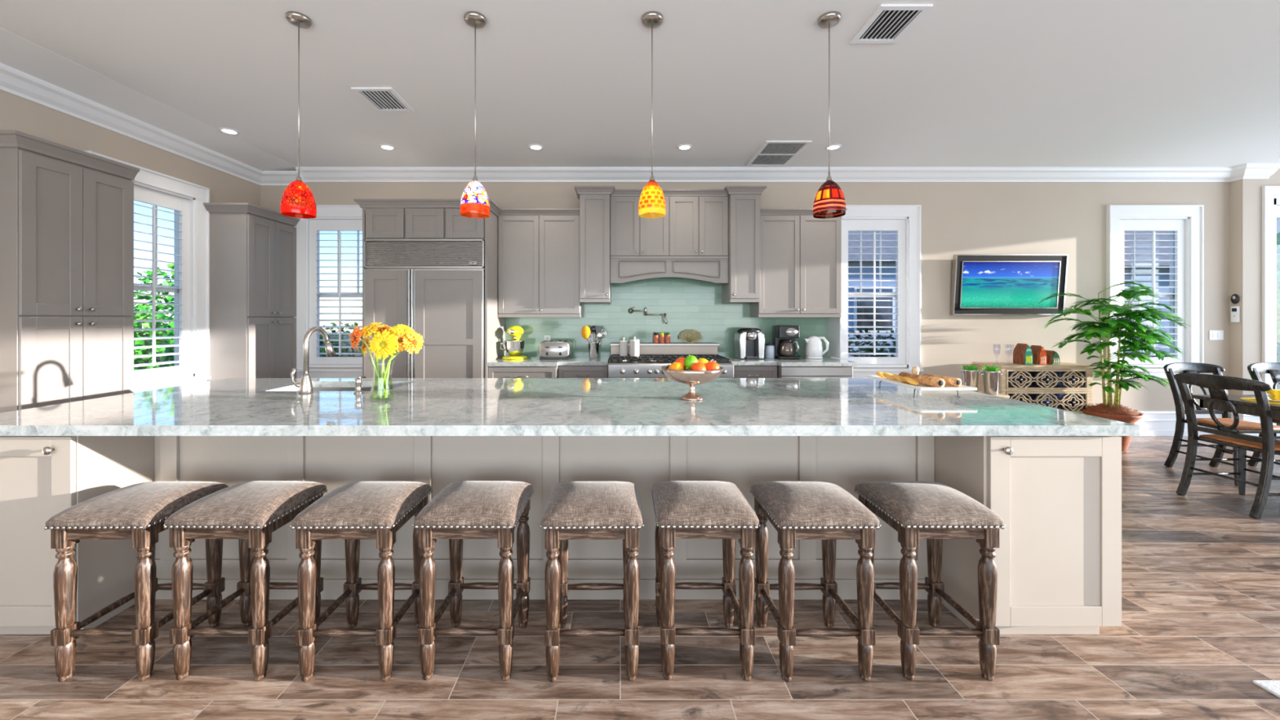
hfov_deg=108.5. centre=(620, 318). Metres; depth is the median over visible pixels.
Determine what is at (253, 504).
seat cushion
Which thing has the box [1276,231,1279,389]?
tree
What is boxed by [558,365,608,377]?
base cabinet
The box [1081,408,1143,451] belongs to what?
plant pot
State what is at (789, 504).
seat cushion
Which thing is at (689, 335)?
leaf ornament
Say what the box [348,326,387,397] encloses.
gerbera
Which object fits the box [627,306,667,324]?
pot filler
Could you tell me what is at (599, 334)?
spoon
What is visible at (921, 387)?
serving platter
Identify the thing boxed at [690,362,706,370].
tangerine
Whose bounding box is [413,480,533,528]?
seat cushion
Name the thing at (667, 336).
spice jar
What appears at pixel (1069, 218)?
wall
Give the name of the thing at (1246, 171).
trim
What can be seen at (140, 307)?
tree
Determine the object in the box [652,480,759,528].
seat cushion
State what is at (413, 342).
gerbera
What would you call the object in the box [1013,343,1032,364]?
carved ornament
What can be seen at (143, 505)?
seat cushion
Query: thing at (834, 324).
end panel
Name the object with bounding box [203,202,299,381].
pantry cabinet
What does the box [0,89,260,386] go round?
wall
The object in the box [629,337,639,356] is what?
canister
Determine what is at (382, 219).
upper cabinet
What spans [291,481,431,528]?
seat cushion
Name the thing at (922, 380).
rolled wafer
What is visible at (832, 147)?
recessed light
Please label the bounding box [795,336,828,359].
electric kettle
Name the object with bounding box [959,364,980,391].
pail
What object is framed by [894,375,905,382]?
cracker
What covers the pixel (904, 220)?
window
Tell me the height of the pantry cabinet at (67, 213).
2.496 m
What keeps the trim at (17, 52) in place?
attached to the wall at (19, 113)
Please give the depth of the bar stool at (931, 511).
1.72 m
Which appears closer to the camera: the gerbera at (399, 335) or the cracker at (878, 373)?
the gerbera at (399, 335)
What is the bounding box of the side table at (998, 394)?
[977,391,1009,398]
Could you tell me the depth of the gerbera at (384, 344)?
2.35 m
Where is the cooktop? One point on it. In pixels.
(639, 361)
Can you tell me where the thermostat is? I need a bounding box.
[1231,293,1239,303]
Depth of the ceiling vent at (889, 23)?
2.65 m
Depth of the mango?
2.52 m
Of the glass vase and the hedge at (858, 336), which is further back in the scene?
the hedge at (858, 336)
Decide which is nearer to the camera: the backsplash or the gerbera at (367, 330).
the gerbera at (367, 330)
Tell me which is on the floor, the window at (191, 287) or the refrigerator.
the refrigerator
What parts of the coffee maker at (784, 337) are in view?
carafe lid, control panel, carafe handle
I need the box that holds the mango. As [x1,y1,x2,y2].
[697,358,708,364]
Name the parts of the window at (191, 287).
tilt rod, sash, shutter panel, frame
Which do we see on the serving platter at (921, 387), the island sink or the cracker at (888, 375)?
the cracker at (888, 375)
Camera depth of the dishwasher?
4.60 m
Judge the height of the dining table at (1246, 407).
0.750 m
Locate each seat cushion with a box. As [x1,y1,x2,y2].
[44,481,228,528]
[164,480,326,528]
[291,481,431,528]
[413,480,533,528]
[541,481,642,529]
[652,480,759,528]
[751,481,879,528]
[855,480,1004,528]
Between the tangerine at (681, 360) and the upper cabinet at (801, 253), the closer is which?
the tangerine at (681, 360)
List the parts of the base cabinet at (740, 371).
handle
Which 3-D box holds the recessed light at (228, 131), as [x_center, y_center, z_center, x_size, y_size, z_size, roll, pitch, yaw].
[-3.560,-1.706,4.190,0.150,0.009,0.150,0,0,0]
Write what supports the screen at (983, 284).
attached to the television at (983, 284)
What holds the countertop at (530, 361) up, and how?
on the base cabinet at (493, 371)
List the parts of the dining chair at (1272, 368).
leg, crest rail, seat frame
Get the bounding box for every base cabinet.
[0,435,154,634]
[488,365,558,377]
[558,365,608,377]
[732,365,777,377]
[934,435,1121,634]
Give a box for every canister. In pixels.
[619,337,627,355]
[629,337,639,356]
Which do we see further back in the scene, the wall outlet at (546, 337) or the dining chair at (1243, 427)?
the wall outlet at (546, 337)
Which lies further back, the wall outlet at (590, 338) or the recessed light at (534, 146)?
the wall outlet at (590, 338)
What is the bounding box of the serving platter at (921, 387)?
[866,375,977,396]
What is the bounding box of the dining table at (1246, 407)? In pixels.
[1191,395,1279,419]
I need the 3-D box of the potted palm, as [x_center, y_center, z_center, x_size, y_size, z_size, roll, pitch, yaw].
[5.083,0.484,4.699,1.114,1.731,0.956,0,0,10]
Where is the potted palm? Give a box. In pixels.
[1036,280,1195,451]
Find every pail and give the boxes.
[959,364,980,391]
[979,364,1002,394]
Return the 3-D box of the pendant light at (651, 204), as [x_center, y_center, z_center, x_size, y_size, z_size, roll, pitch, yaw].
[0.181,-1.149,2.620,0.156,1.122,0.156,0,0,0]
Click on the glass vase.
(394, 358)
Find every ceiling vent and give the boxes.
[351,87,414,111]
[746,140,811,165]
[849,4,933,43]
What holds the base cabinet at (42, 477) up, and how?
on the floor
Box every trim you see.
[0,27,297,170]
[0,62,304,186]
[295,163,1279,182]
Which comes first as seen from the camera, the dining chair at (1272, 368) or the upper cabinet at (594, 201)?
the dining chair at (1272, 368)
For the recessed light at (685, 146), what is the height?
0.009 m
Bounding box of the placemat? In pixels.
[1240,397,1279,404]
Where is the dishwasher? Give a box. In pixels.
[777,365,853,377]
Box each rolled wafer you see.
[898,372,945,386]
[923,373,961,386]
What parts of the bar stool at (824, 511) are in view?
leg, leg, nailhead trim, leg, leg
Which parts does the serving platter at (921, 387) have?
dish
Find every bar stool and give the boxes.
[43,481,228,682]
[163,480,327,680]
[289,481,432,681]
[412,480,534,680]
[539,481,644,682]
[651,480,760,680]
[750,481,880,681]
[853,480,1005,680]
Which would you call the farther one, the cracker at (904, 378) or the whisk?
the whisk
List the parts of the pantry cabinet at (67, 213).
door, door, crown, knob, knob, knob, door, door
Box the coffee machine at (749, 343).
[733,328,764,359]
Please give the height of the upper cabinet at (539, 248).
1.168 m
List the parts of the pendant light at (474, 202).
lamp shade, cord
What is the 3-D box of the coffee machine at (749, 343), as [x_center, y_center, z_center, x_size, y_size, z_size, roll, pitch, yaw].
[1.410,0.268,5.032,0.274,0.333,0.265,0,0,0]
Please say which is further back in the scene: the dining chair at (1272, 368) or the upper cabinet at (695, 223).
the upper cabinet at (695, 223)
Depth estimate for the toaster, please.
4.89 m
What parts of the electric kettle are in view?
handle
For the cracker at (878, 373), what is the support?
on the serving platter at (921, 387)
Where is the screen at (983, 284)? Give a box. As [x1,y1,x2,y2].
[960,262,1059,307]
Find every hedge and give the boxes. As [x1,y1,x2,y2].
[319,320,362,356]
[848,327,895,356]
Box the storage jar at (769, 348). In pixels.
[764,342,774,359]
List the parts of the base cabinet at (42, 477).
door, knob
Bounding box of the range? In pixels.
[608,342,733,377]
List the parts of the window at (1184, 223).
shutter panel, sash, tilt rod, frame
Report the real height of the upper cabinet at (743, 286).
1.224 m
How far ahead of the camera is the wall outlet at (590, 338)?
5.29 m
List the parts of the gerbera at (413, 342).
stem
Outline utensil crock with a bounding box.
[587,342,599,358]
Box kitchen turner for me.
[595,326,602,342]
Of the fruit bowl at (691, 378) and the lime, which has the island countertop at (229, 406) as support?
the fruit bowl at (691, 378)
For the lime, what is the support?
in the fruit bowl at (691, 378)
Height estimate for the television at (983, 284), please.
0.688 m
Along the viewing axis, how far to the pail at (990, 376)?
4.22 m
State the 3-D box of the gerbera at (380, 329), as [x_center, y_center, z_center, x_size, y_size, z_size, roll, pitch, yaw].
[-1.287,0.225,2.500,0.128,0.389,0.121,0,0,0]
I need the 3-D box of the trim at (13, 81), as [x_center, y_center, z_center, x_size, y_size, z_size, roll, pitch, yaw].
[-3.895,-1.601,0.905,0.510,0.135,8.810,0,0,0]
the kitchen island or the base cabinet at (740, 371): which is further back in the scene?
the base cabinet at (740, 371)
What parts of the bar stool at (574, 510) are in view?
leg, leg, nailhead trim, leg, leg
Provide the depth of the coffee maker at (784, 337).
4.94 m
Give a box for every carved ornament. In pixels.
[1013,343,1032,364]
[1030,345,1046,364]
[1044,350,1059,364]
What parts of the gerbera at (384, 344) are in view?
stem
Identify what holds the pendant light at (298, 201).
hanging from the ceiling
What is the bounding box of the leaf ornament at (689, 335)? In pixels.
[678,328,702,342]
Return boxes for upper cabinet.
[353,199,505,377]
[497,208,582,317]
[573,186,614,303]
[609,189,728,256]
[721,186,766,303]
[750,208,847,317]
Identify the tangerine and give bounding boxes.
[675,357,685,369]
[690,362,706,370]
[704,360,719,370]
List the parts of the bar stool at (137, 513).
leg, nailhead trim, leg, leg, leg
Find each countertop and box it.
[0,377,1139,435]
[487,356,609,366]
[724,356,857,366]
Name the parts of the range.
knob, knob, knob, knob, control panel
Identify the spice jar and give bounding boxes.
[653,332,658,343]
[659,332,664,343]
[665,332,670,343]
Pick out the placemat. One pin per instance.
(1250, 399)
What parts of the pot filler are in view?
arm, arm, spout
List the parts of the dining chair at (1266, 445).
leg, crest rail, rail, seat frame, rush seat, leg, leg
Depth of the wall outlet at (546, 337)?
5.29 m
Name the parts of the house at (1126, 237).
pane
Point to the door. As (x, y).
(1270, 194)
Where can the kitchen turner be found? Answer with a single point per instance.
(598, 329)
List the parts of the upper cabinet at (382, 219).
door, door, crown, door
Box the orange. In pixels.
[668,362,684,370]
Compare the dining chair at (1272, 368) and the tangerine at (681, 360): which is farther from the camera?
the dining chair at (1272, 368)
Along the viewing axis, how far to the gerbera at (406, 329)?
2.44 m
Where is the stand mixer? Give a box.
[499,325,527,359]
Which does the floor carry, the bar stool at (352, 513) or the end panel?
the bar stool at (352, 513)
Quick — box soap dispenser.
[353,375,365,394]
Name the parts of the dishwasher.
door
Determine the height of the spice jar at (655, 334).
0.120 m
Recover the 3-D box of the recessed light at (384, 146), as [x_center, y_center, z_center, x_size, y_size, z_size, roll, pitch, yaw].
[-2.320,-1.706,4.580,0.150,0.009,0.150,0,0,0]
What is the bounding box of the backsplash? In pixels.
[505,277,827,356]
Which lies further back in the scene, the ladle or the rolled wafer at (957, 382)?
the ladle
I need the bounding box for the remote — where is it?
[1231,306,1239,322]
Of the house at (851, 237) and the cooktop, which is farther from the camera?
the house at (851, 237)
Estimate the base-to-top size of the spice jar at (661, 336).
0.120 m
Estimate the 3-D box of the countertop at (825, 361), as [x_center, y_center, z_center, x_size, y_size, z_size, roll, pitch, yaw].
[1.742,0.456,4.939,1.235,0.041,0.717,0,0,0]
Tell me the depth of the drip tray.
4.90 m
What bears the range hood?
attached to the wall at (1069, 218)
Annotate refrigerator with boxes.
[364,239,484,377]
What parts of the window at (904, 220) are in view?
sash, shutter panel, frame, tilt rod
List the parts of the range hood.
raised frame, raised frame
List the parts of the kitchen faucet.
lever handle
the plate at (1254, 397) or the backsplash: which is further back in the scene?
the backsplash
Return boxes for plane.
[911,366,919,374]
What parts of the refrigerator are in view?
door, door panel, door handle, door panel, door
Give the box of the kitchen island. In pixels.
[154,435,934,599]
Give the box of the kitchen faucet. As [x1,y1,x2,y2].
[290,326,335,394]
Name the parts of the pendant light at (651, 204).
cord, lamp shade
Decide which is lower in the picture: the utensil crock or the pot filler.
the utensil crock
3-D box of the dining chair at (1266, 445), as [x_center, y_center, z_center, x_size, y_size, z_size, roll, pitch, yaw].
[4.524,0.879,3.320,0.544,0.953,0.524,0,0,0]
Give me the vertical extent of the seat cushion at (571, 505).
0.086 m
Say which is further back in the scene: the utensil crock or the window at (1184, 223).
the window at (1184, 223)
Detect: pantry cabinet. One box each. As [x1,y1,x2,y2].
[0,129,139,413]
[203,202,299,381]
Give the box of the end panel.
[827,315,841,358]
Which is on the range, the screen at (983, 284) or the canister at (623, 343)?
the canister at (623, 343)
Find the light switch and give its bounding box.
[1208,330,1223,339]
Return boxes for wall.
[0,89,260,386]
[260,168,1279,410]
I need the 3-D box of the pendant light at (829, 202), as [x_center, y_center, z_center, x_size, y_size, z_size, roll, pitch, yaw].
[1.189,-1.149,2.620,0.171,1.122,0.171,0,0,0]
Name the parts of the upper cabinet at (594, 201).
crown, door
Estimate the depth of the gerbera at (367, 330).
2.41 m
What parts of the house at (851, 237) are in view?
pane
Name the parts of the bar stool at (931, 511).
leg, leg, nailhead trim, leg, leg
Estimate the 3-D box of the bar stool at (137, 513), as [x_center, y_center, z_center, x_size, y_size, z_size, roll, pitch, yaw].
[-1.930,1.020,1.872,0.384,0.661,0.384,0,0,-1]
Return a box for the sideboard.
[972,361,1096,413]
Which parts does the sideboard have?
mirror panel, mirror panel, drawer, drawer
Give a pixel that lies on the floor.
(1201, 575)
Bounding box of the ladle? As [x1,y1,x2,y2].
[590,325,595,342]
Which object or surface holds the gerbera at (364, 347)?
in the glass vase
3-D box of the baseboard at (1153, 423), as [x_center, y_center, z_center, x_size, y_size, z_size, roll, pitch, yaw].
[4.850,1.208,5.238,4.860,0.285,0.144,0,0,0]
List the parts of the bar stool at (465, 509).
leg, leg, nailhead trim, leg, leg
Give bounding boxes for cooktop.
[608,358,731,363]
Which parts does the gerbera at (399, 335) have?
stem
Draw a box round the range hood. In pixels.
[610,256,728,283]
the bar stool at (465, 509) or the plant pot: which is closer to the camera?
the bar stool at (465, 509)
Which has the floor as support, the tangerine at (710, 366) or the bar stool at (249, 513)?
the bar stool at (249, 513)
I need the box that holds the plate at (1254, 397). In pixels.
[1251,395,1279,402]
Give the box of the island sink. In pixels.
[297,387,393,391]
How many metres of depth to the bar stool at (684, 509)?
1.72 m
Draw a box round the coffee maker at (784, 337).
[772,325,799,359]
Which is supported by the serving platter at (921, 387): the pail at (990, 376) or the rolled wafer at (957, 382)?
the rolled wafer at (957, 382)
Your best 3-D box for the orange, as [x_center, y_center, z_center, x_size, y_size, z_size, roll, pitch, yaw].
[0.298,0.270,2.452,0.082,0.079,0.082,0,0,0]
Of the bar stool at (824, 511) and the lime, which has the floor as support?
the bar stool at (824, 511)
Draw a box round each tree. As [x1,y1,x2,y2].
[131,262,173,370]
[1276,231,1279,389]
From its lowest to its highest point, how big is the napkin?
0.074 m
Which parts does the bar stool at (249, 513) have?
leg, nailhead trim, leg, leg, leg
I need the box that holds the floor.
[0,435,1279,719]
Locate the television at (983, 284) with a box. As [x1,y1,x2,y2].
[950,253,1068,315]
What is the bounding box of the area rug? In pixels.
[1253,680,1279,697]
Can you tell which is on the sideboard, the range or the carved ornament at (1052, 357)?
the carved ornament at (1052, 357)
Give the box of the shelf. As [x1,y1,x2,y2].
[609,342,719,346]
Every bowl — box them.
[499,340,525,355]
[661,364,723,400]
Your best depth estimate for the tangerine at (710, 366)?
2.45 m
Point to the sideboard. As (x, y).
(1063, 385)
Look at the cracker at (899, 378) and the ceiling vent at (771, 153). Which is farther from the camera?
the ceiling vent at (771, 153)
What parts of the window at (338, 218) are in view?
shutter panel, tilt rod, sash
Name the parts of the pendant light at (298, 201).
lamp shade, cord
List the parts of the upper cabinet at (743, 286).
crown, door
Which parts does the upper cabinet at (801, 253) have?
door, crown, door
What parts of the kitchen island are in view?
rail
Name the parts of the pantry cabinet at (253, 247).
crown, door, door, door, door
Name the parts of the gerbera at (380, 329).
stem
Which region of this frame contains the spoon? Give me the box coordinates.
[596,332,601,342]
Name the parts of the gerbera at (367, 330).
stem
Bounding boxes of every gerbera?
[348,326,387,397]
[360,322,383,398]
[360,335,384,396]
[368,329,399,394]
[373,324,392,396]
[376,324,413,397]
[377,329,408,398]
[383,331,423,398]
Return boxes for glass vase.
[370,358,395,401]
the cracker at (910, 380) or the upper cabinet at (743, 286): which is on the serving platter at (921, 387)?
the cracker at (910, 380)
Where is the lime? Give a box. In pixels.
[684,355,697,368]
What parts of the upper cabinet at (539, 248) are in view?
door, crown, door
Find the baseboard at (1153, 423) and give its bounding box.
[1134,410,1260,436]
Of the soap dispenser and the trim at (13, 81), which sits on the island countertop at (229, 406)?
the soap dispenser
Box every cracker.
[875,371,885,377]
[884,373,896,380]
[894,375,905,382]
[902,376,910,382]
[905,377,919,385]
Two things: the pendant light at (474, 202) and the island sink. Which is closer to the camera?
the pendant light at (474, 202)
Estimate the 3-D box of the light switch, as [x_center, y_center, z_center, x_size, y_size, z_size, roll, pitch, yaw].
[6.870,0.190,5.303,0.160,0.110,0.011,0,0,0]
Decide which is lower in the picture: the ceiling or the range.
the range
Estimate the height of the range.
1.072 m
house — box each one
[848,231,895,356]
[1124,217,1279,356]
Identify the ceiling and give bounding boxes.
[0,0,1279,166]
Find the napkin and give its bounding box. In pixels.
[1266,389,1279,400]
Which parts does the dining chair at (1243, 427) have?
leg, crest rail, rail, leg, seat frame, rush seat, leg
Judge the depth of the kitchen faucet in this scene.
2.67 m
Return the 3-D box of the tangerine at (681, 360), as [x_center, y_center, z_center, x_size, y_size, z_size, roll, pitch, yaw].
[0.338,0.250,2.532,0.080,0.078,0.080,0,0,0]
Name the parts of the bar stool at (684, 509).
leg, leg, nailhead trim, leg, leg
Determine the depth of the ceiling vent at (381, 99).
3.57 m
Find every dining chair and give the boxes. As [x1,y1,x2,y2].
[1163,362,1279,485]
[1173,373,1279,519]
[1247,362,1279,466]
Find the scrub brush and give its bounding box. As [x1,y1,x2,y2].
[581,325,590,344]
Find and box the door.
[1262,186,1279,435]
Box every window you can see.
[84,150,211,392]
[293,204,362,377]
[829,204,923,377]
[1104,204,1204,378]
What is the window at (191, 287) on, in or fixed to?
in the wall at (19, 113)
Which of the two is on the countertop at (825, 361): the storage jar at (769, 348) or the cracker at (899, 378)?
the storage jar at (769, 348)
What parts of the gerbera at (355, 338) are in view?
stem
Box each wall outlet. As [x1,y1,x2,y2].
[544,335,550,340]
[586,333,592,343]
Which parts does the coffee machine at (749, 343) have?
lid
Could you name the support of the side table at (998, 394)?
on the floor
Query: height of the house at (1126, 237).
5.300 m
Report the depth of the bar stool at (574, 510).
1.71 m
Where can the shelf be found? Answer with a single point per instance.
(611, 344)
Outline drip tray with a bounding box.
[745,356,759,359]
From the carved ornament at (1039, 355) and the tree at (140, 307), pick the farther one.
the tree at (140, 307)
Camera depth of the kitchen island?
2.23 m
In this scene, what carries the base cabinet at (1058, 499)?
on the floor
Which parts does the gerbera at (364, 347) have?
stem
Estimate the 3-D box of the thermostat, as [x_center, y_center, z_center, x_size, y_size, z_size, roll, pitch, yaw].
[7.003,-0.225,5.245,0.039,0.116,0.068,0,0,0]
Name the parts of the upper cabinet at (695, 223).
door, door, crown, door, door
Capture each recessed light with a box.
[218,127,239,134]
[378,143,395,150]
[528,143,543,150]
[676,143,692,150]
[825,143,841,150]
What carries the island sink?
in the island countertop at (229, 406)
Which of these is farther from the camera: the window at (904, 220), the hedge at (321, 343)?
the hedge at (321, 343)
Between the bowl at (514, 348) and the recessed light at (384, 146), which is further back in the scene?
the bowl at (514, 348)
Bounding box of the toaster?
[538,340,571,359]
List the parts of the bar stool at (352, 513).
leg, leg, nailhead trim, leg, leg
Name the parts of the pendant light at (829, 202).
cord, lamp shade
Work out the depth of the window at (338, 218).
5.31 m
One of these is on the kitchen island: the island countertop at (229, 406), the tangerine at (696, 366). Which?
the island countertop at (229, 406)
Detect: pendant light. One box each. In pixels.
[280,10,316,218]
[460,10,489,218]
[638,10,666,217]
[813,10,845,218]
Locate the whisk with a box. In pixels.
[599,328,606,345]
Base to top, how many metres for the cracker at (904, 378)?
0.034 m
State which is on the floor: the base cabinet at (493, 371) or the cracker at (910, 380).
the base cabinet at (493, 371)
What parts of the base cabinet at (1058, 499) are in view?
knob, door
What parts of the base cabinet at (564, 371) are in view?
handle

